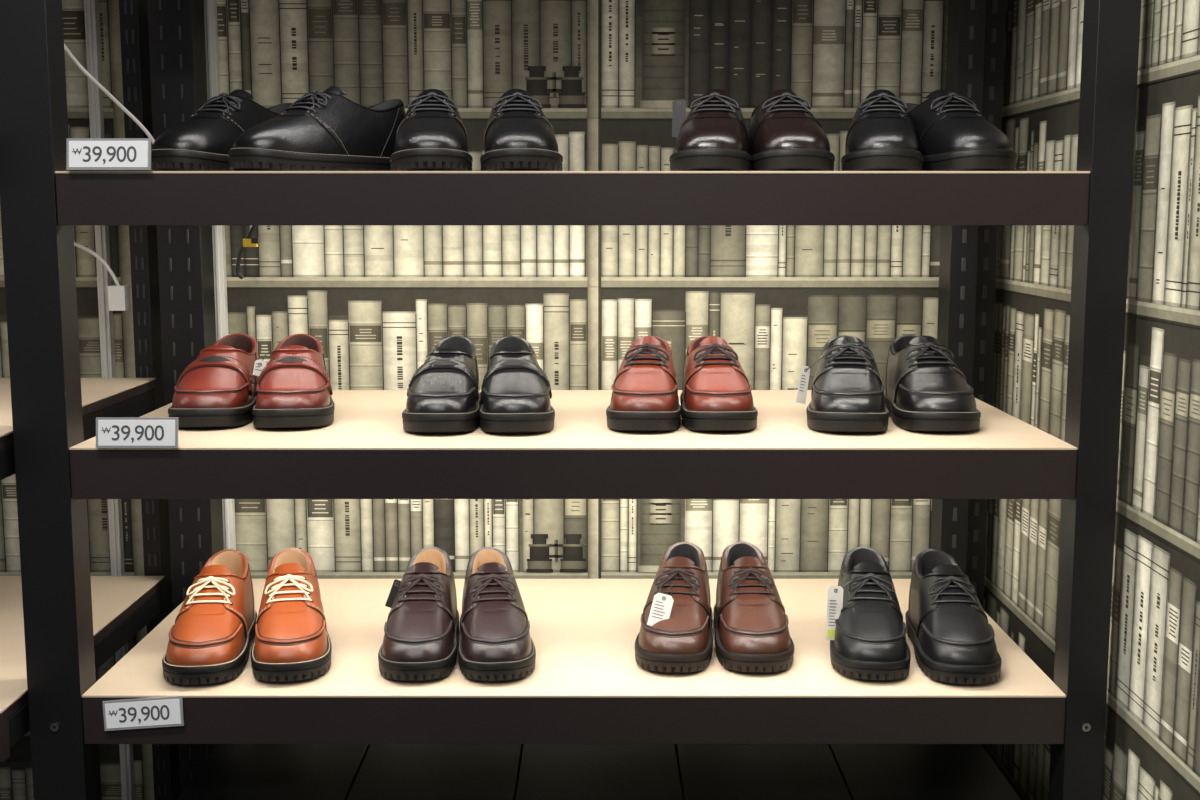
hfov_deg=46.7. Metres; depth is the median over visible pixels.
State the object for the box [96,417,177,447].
price sign
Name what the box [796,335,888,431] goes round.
shoe
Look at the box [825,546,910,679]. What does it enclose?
shoe
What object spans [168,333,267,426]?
loafer
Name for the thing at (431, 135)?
shoe
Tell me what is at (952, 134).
shoe
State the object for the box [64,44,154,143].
power cable
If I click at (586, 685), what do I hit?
shelving unit
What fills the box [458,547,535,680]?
shoe
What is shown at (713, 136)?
shoe
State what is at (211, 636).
shoe
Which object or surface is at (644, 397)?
shoe
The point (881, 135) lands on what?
shoe
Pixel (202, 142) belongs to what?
shoe
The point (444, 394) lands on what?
loafer
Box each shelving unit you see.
[0,0,179,799]
[0,0,1140,799]
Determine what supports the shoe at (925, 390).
on the shelving unit at (586, 685)
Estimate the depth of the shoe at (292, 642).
1.85 m
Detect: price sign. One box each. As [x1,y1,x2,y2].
[66,138,150,169]
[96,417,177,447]
[102,696,183,730]
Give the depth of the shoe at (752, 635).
1.89 m
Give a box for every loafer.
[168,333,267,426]
[252,334,334,427]
[402,336,482,431]
[479,336,554,432]
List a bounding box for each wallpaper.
[0,0,947,799]
[981,0,1199,799]
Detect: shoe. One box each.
[150,89,292,170]
[162,549,256,684]
[228,86,404,170]
[251,548,331,681]
[378,547,458,680]
[390,89,472,170]
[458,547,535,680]
[480,89,562,170]
[606,336,681,430]
[635,542,712,672]
[669,89,751,170]
[680,336,757,430]
[713,541,793,672]
[748,89,834,170]
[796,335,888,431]
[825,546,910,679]
[841,89,922,170]
[883,335,980,430]
[903,89,1016,170]
[905,549,1001,683]
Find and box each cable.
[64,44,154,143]
[74,242,129,310]
[236,225,259,279]
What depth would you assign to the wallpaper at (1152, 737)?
1.73 m
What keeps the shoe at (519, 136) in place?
on the shelving unit at (586, 685)
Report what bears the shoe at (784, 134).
on the shelving unit at (586, 685)
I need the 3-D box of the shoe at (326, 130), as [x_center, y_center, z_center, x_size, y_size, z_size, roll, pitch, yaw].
[-0.367,-0.360,1.858,0.104,0.119,0.296,5,9,36]
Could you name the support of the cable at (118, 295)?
attached to the shelving unit at (122, 606)
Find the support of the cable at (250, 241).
attached to the led light bar
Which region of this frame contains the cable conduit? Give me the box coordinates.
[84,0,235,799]
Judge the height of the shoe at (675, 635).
0.122 m
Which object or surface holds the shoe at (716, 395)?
on the shelving unit at (586, 685)
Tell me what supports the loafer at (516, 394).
on the shelving unit at (586, 685)
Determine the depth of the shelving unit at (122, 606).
2.23 m
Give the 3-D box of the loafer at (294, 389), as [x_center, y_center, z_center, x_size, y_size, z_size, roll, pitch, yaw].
[-0.432,-0.030,1.981,0.112,0.107,0.296,-1,8,-8]
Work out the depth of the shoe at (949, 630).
1.85 m
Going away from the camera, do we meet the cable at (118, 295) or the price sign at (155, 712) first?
the price sign at (155, 712)
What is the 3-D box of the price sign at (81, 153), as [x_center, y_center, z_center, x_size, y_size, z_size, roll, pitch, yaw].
[-0.590,-0.295,1.670,0.101,0.038,0.008,0,8,0]
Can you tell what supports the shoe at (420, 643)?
on the shelving unit at (586, 685)
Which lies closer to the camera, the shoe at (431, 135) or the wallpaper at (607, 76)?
the shoe at (431, 135)

